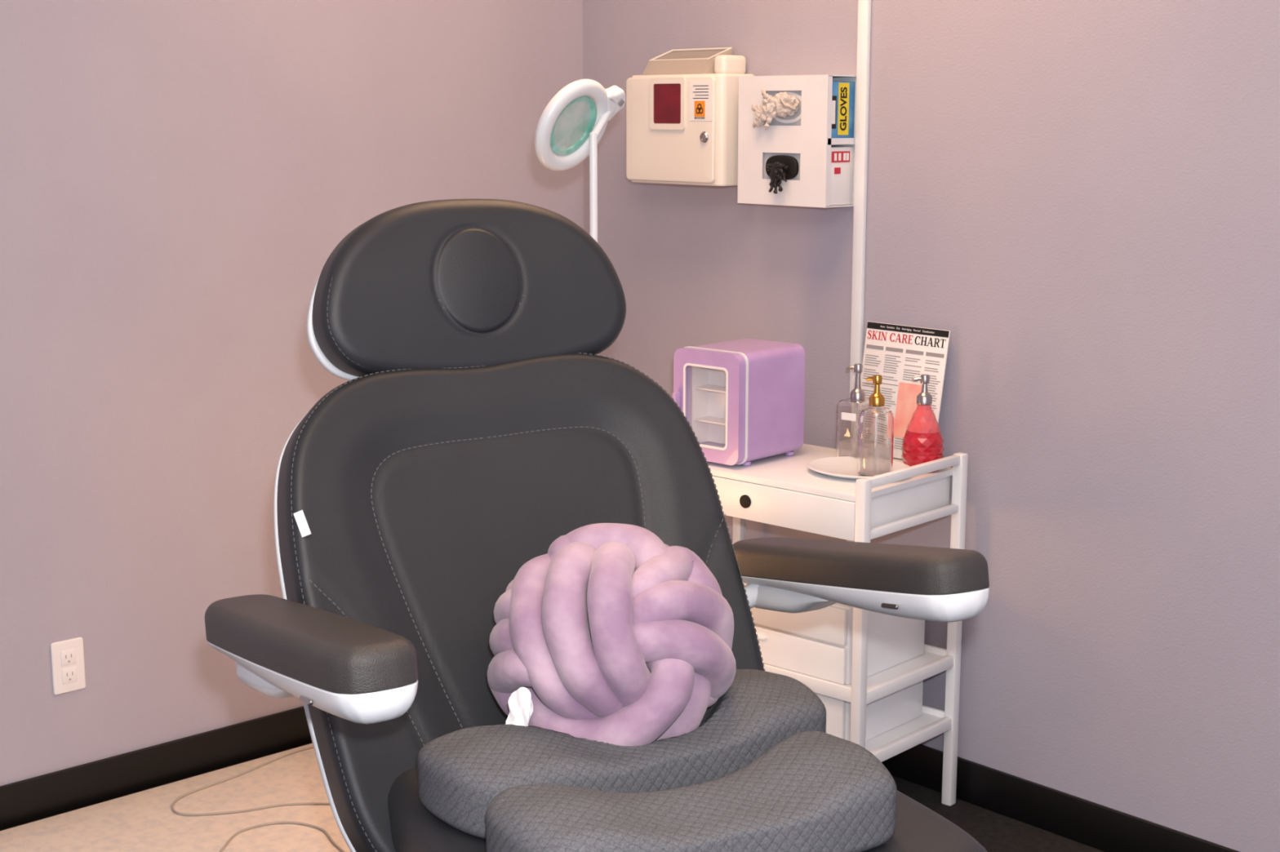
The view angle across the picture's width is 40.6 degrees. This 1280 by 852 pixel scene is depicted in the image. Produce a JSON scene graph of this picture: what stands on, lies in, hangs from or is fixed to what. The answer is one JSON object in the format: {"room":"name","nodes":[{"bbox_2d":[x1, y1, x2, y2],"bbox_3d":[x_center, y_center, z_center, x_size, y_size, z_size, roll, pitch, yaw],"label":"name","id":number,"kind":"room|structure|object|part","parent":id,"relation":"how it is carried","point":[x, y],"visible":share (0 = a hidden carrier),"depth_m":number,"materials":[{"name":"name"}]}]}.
{"room":"skin care treatment room","nodes":[
{"label":"skin care treatment room","id":0,"kind":"room"},
{"bbox_2d":[0,0,583,786],"bbox_3d":[-1.806,-0.364,3.090,4.400,2.600,0.100,-9,14,-42],"label":"wall","id":1,"kind":"structure","parent":0,"point":[180,180],"depth_m":3.80,"materials":[{"name":"paint"}]},
{"bbox_2d":[50,637,85,695],"bbox_3d":[-1.228,0.516,3.713,0.072,0.116,0.008,-9,14,-42],"label":"wall outlet","id":2,"kind":"object","parent":1,"relation":"attached to","point":[68,665],"visible":1,"depth_m":3.71,"materials":[{"name":"plastic"}]},
{"bbox_2d":[60,648,75,666],"bbox_3d":[-1.226,0.497,3.708,0.033,0.033,0.004,-9,14,-42],"label":"receptacle","id":3,"kind":"object","parent":2,"relation":"attached to","point":[68,656],"depth_m":3.71,"materials":[{"name":"plastic"}]},
{"bbox_2d":[62,666,77,684],"bbox_3d":[-1.226,0.536,3.715,0.033,0.033,0.004,-9,14,-42],"label":"receptacle","id":4,"kind":"object","parent":2,"relation":"attached to","point":[69,674],"depth_m":3.71,"materials":[{"name":"plastic"}]},
{"bbox_2d":[0,706,311,830],"bbox_3d":[-1.768,0.876,3.275,4.400,0.094,0.012,-9,14,-42],"label":"baseboard","id":5,"kind":"structure","parent":1,"relation":"attached to","point":[29,800],"depth_m":3.87,"materials":[{"name":"black rubber"}]},
{"bbox_2d":[0,742,1104,851],"bbox_3d":[-0.221,1.277,1.626,4.600,0.100,4.800,-9,14,-42],"label":"floor","id":6,"kind":"structure","parent":0,"point":[995,832],"depth_m":3.67,"materials":[{"name":"carpet"}]},
{"bbox_2d":[0,743,351,851],"bbox_3d":[-1.183,0.914,3.310,2.600,0.008,0.700,-9,14,-42],"label":"rug","id":7,"kind":"object","parent":6,"relation":"on","point":[144,821],"visible":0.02,"depth_m":3.69,"materials":[{"name":"carpet"}]},
{"bbox_2d":[171,746,329,816],"bbox_3d":[-0.759,0.823,3.765,0.475,0.005,0.623,-6,12,-28],"label":"power cable","id":8,"kind":"object","parent":7,"relation":"on","point":[308,748],"visible":0.73,"depth_m":3.76,"materials":[{"name":"rubber"}]},
{"bbox_2d":[219,822,345,851],"bbox_3d":[-0.688,0.859,3.567,0.325,0.005,0.173,3,11,14],"label":"power cable","id":9,"kind":"object","parent":7,"relation":"on","point":[274,823],"visible":1,"depth_m":3.63,"materials":[{"name":"rubber"}]},
{"bbox_2d":[534,79,625,355],"bbox_3d":[-0.077,0.113,3.388,0.365,1.555,0.400,-9,14,-42],"label":"lamp","id":10,"kind":"object","parent":6,"relation":"on","point":[607,102],"visible":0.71,"depth_m":3.25,"materials":[{"name":"white plastic"}]},
{"bbox_3d":[-0.068,-0.583,3.270,0.015,0.086,0.074,10,14,42],"label":"arm","id":11,"kind":"part","parent":10,"relation":"part of","materials":[{"name":"white plastic"}]},
{"bbox_2d":[204,198,989,851],"bbox_3d":[0.084,0.438,2.144,0.997,1.364,1.666,-5,12,-28],"label":"chair","id":12,"kind":"object","parent":6,"relation":"on","point":[478,423],"visible":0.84,"depth_m":2.54,"materials":[{"name":"grey leather"}]},
{"bbox_3d":[-0.389,0.320,2.014,0.004,0.006,0.036,26,-12,-30],"label":"release lever","id":13,"kind":"part","parent":12,"relation":"part of","materials":[{"name":"silver metal"}]},
{"bbox_3d":[-0.423,0.266,2.168,0.118,0.052,0.525,-6,5,-31],"label":"armrest","id":14,"kind":"part","parent":12,"relation":"part of","materials":[{"name":"black leather"}]},
{"bbox_3d":[-0.172,0.249,2.563,0.697,0.727,0.108,-7,-14,-28],"label":"backrest","id":15,"kind":"part","parent":12,"relation":"part of","materials":[{"name":"black leather"}]},
{"bbox_2d":[486,523,736,746],"bbox_3d":[-0.040,0.302,2.362,0.336,0.327,0.295,-1,10,-7],"label":"pillow","id":16,"kind":"object","parent":12,"relation":"on","point":[616,634],"visible":0.93,"depth_m":2.26,"materials":[{"name":"fabric"}]},
{"bbox_2d":[417,669,826,839],"bbox_3d":[-0.005,0.426,2.317,0.584,0.101,0.216,-7,12,-33],"label":"cushion","id":17,"kind":"object","parent":12,"relation":"on","point":[460,772],"visible":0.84,"depth_m":2.21,"materials":[{"name":"grey fabric"}]},
{"bbox_3d":[0.043,0.542,2.252,0.626,0.100,0.654,-5,12,-28],"label":"seat","id":18,"kind":"part","parent":12,"relation":"part of","materials":[{"name":"grey fabric"}]},
{"bbox_2d":[485,731,897,851],"bbox_3d":[0.074,0.468,2.088,0.508,0.101,0.216,-5,12,-27],"label":"cushion","id":19,"kind":"object","parent":12,"relation":"on","point":[811,791],"visible":1,"depth_m":2.04,"materials":[{"name":"grey fabric"}]},
{"bbox_3d":[0.308,0.203,2.570,0.118,0.052,0.578,-5,1,-27],"label":"armrest","id":20,"kind":"part","parent":12,"relation":"part of","materials":[{"name":"black leather"}]},
{"bbox_3d":[0.345,0.249,2.386,0.004,0.006,0.036,26,-13,-25],"label":"release lever","id":21,"kind":"part","parent":12,"relation":"part of","materials":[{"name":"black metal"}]},
{"bbox_2d":[706,444,968,806],"bbox_3d":[0.337,0.430,3.793,0.624,0.784,0.376,9,14,42],"label":"storage cart","id":22,"kind":"object","parent":6,"relation":"on","point":[780,490],"depth_m":3.59,"materials":[{"name":"white paint"}]},
{"bbox_2d":[671,337,804,466],"bbox_3d":[0.209,-0.052,3.753,0.185,0.246,0.246,9,14,42],"label":"mini fridge","id":23,"kind":"object","parent":22,"relation":"on","point":[742,400],"visible":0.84,"depth_m":3.71,"materials":[{"name":"purple plastic"}]},
{"bbox_3d":[0.078,-0.049,3.720,0.012,0.050,0.020,9,14,42],"label":"handle","id":24,"kind":"part","parent":23,"relation":"part of","materials":[{"name":"purple plastic"}]},
{"bbox_3d":[0.140,-0.042,3.678,0.124,0.177,0.003,9,14,42],"label":"window trim","id":25,"kind":"part","parent":23,"relation":"part of","materials":[{"name":"white plastic"}]},
{"bbox_2d":[691,365,725,444],"bbox_3d":[0.186,-0.047,3.728,0.137,0.185,0.070,9,14,42],"label":"window","id":26,"kind":"structure","parent":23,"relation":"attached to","point":[708,384],"depth_m":3.77,"materials":[{"name":"clear glass"}]},
{"bbox_3d":[0.147,-0.043,3.686,0.182,0.237,0.022,9,14,42],"label":"door","id":27,"kind":"part","parent":23,"relation":"part of","materials":[{"name":"purple plastic"}]},
{"bbox_3d":[0.235,0.370,4.120,0.024,0.784,0.024,9,14,42],"label":"leg","id":28,"kind":"part","parent":22,"relation":"part of","materials":[{"name":"white paint"}]},
{"bbox_3d":[0.233,0.446,3.687,0.090,0.008,0.008,9,14,42],"label":"handle","id":29,"kind":"part","parent":22,"relation":"part of","materials":[{"name":"white paint"}]},
{"bbox_3d":[0.331,0.133,3.731,0.570,0.078,0.350,9,14,42],"label":"drawer","id":30,"kind":"part","parent":22,"relation":"part of","materials":[{"name":"white paint"}]},
{"bbox_3d":[0.239,0.381,3.682,0.492,0.076,0.012,9,14,42],"label":"drawer","id":31,"kind":"part","parent":22,"relation":"part of","materials":[{"name":"white paint"}]},
{"bbox_3d":[0.239,0.462,3.697,0.492,0.076,0.012,9,14,42],"label":"drawer","id":32,"kind":"part","parent":22,"relation":"part of","materials":[{"name":"white paint"}]},
{"bbox_3d":[0.239,0.582,3.719,0.492,0.114,0.012,9,14,42],"label":"drawer","id":33,"kind":"part","parent":22,"relation":"part of","materials":[{"name":"white paint"}]},
{"bbox_3d":[0.332,0.404,3.789,0.500,0.165,0.300,9,14,42],"label":"drawer unit","id":34,"kind":"part","parent":22,"relation":"part of","materials":[{"name":"white plastic"}]},
{"bbox_2d":[835,363,869,458],"bbox_3d":[0.469,-0.030,3.731,0.070,0.211,0.071,8,13,37],"label":"soap bottle","id":35,"kind":"object","parent":22,"relation":"on","point":[849,411],"visible":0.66,"depth_m":3.71,"materials":[{"name":"clear glass"}]},
{"bbox_2d":[762,644,946,702],"bbox_3d":[0.338,0.487,3.804,0.578,0.030,0.354,9,14,42],"label":"shelf","id":36,"kind":"object","parent":22,"relation":"attached to","point":[932,655],"depth_m":3.59,"materials":[{"name":"white paint"}]},
{"bbox_2d":[806,456,910,479],"bbox_3d":[0.459,0.091,3.618,0.227,0.014,0.206,9,14,42],"label":"tray","id":37,"kind":"object","parent":22,"relation":"on","point":[841,467],"visible":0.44,"depth_m":3.65,"materials":[{"name":"white ceramic"}]},
{"bbox_2d":[857,374,893,476],"bbox_3d":[0.484,-0.003,3.542,0.072,0.208,0.072,-5,12,-27],"label":"soap bottle","id":38,"kind":"object","parent":37,"relation":"on","point":[876,422],"visible":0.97,"depth_m":3.52,"materials":[{"name":"clear glass"}]},
{"bbox_3d":[0.440,0.490,3.467,0.024,0.784,0.024,9,14,42],"label":"leg","id":39,"kind":"part","parent":22,"relation":"part of","materials":[{"name":"white paint"}]},
{"bbox_3d":[0.332,0.564,3.818,0.500,0.120,0.300,9,14,42],"label":"drawer unit","id":40,"kind":"part","parent":22,"relation":"part of","materials":[{"name":"white plastic"}]},
{"bbox_2d":[865,705,944,751],"bbox_3d":[0.338,0.625,3.829,0.578,0.030,0.354,9,14,42],"label":"shelf","id":41,"kind":"object","parent":22,"relation":"attached to","point":[931,717],"depth_m":3.68,"materials":[{"name":"white paint"}]},
{"bbox_2d":[860,321,950,459],"bbox_3d":[0.565,-0.075,3.760,0.048,0.285,0.226,-9,14,-42],"label":"chart","id":42,"kind":"object","parent":22,"relation":"on","point":[900,353],"visible":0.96,"depth_m":3.75,"materials":[{"name":"white paper"}]},
{"bbox_2d":[893,382,922,438],"bbox_3d":[0.583,-0.032,3.736,0.001,0.120,0.075,2,6,-43],"label":"picture","id":43,"kind":"object","parent":42,"relation":"attached to","point":[906,404],"depth_m":3.75},
{"bbox_3d":[0.559,0.528,3.605,0.018,0.026,0.326,9,14,42],"label":"rail","id":44,"kind":"part","parent":22,"relation":"part of","materials":[{"name":"white paint"}]},
{"bbox_3d":[0.541,0.164,3.555,0.008,0.078,0.340,9,14,42],"label":"panel","id":45,"kind":"part","parent":22,"relation":"part of","materials":[{"name":"white paint"}]},
{"bbox_3d":[0.559,0.666,3.630,0.018,0.026,0.326,9,14,42],"label":"rail","id":46,"kind":"part","parent":22,"relation":"part of","materials":[{"name":"white paint"}]},
{"bbox_3d":[0.559,0.092,3.525,0.016,0.020,0.326,9,14,42],"label":"rail","id":47,"kind":"part","parent":22,"relation":"part of","materials":[{"name":"white paint"}]},
{"bbox_3d":[0.559,0.196,3.544,0.016,0.018,0.326,9,14,42],"label":"rail","id":48,"kind":"part","parent":22,"relation":"part of","materials":[{"name":"white paint"}]},
{"bbox_2d":[902,373,943,472],"bbox_3d":[0.597,-0.009,3.634,0.086,0.203,0.086,5,12,27],"label":"soap bottle","id":49,"kind":"object","parent":22,"relation":"on","point":[922,439],"visible":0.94,"depth_m":3.61,"materials":[{"name":"red glass"}]},
{"bbox_3d":[0.677,0.444,3.720,0.024,0.784,0.024,9,14,42],"label":"leg","id":50,"kind":"part","parent":22,"relation":"part of","materials":[{"name":"white paint"}]},
{"bbox_2d":[582,0,1279,851],"bbox_3d":[1.441,-0.324,2.875,0.100,2.600,4.800,-9,14,-42],"label":"wall","id":51,"kind":"structure","parent":0,"point":[1085,194],"depth_m":3.49,"materials":[{"name":"paint"}]},
{"bbox_2d":[626,47,754,186],"bbox_3d":[0.117,-0.735,4.093,0.136,0.317,0.320,-9,14,-42],"label":"sharps container","id":52,"kind":"object","parent":51,"relation":"attached to","point":[682,111],"visible":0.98,"depth_m":4.03,"materials":[{"name":"beige plastic"}]},
{"bbox_3d":[0.070,-0.698,4.067,0.010,0.243,0.300,-9,14,-42],"label":"door","id":53,"kind":"part","parent":52,"relation":"part of","materials":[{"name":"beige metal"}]},
{"bbox_3d":[0.112,-0.863,4.092,0.097,0.060,0.214,-9,14,-42],"label":"hopper lid","id":54,"kind":"part","parent":52,"relation":"part of","materials":[{"name":"beige plastic"}]},
{"bbox_2d":[693,84,708,119],"bbox_3d":[0.139,-0.745,3.971,0.002,0.076,0.051,-9,14,-42],"label":"print","id":55,"kind":"object","parent":52,"relation":"on","point":[700,92],"depth_m":3.97},
{"bbox_2d":[737,74,856,207],"bbox_3d":[0.352,-0.641,3.876,0.102,0.285,0.268,-9,14,-42],"label":"dispenser","id":56,"kind":"object","parent":51,"relation":"attached to","point":[812,139],"visible":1,"depth_m":3.82,"materials":[{"name":"white plastic"}]},
{"bbox_2d":[762,146,853,205],"bbox_3d":[0.350,-0.566,3.885,0.099,0.126,0.258,-9,14,-42],"label":"carton","id":57,"kind":"object","parent":56,"relation":"in","point":[842,157],"visible":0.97,"depth_m":3.81,"materials":[{"name":"white paper"}]},
{"bbox_2d":[765,161,788,193],"bbox_3d":[0.304,-0.553,3.848,0.028,0.070,0.068,-9,14,-42],"label":"glove","id":58,"kind":"object","parent":57,"relation":"in","point":[777,170],"visible":1,"depth_m":3.84,"materials":[{"name":"black rubber"}]},
{"bbox_2d":[831,151,849,173],"bbox_3d":[0.440,-0.578,3.791,0.060,0.049,0.001,-9,14,-42],"label":"print","id":59,"kind":"object","parent":57,"relation":"attached to","point":[840,160],"depth_m":3.79},
{"bbox_2d":[763,80,854,137],"bbox_3d":[0.353,-0.705,3.862,0.090,0.126,0.258,-9,14,-42],"label":"carton","id":60,"kind":"object","parent":56,"relation":"in","point":[843,92],"visible":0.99,"depth_m":3.78,"materials":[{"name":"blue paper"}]},
{"bbox_2d":[751,88,799,129],"bbox_3d":[0.302,-0.702,3.834,0.133,0.089,0.031,10,15,44],"label":"glove","id":61,"kind":"object","parent":60,"relation":"in","point":[782,104],"visible":1,"depth_m":3.83,"materials":[{"name":"white rubber"}]},
{"bbox_2d":[831,100,835,124],"bbox_3d":[0.420,-0.682,3.752,0.012,0.050,0.001,-9,14,-42],"label":"print","id":62,"kind":"object","parent":60,"relation":"attached to","point":[833,102],"depth_m":3.75,"materials":[{"name":"white paper"}]},
{"bbox_2d":[837,82,849,134],"bbox_3d":[0.445,-0.693,3.774,0.034,0.112,0.001,-9,14,-42],"label":"print","id":63,"kind":"object","parent":60,"relation":"attached to","point":[843,88],"depth_m":3.77},
{"bbox_2d":[846,0,871,542],"bbox_3d":[0.487,-0.544,3.811,0.014,2.506,0.030,-9,14,-42],"label":"trim","id":64,"kind":"structure","parent":51,"relation":"attached to","point":[864,31],"depth_m":3.81,"materials":[{"name":"white plastic"}]},
{"bbox_2d":[881,744,1239,851],"bbox_3d":[1.403,0.916,3.060,0.012,0.094,4.588,-9,14,-42],"label":"baseboard","id":65,"kind":"structure","parent":51,"relation":"attached to","point":[1101,828],"depth_m":3.64,"materials":[{"name":"black rubber"}]}
]}

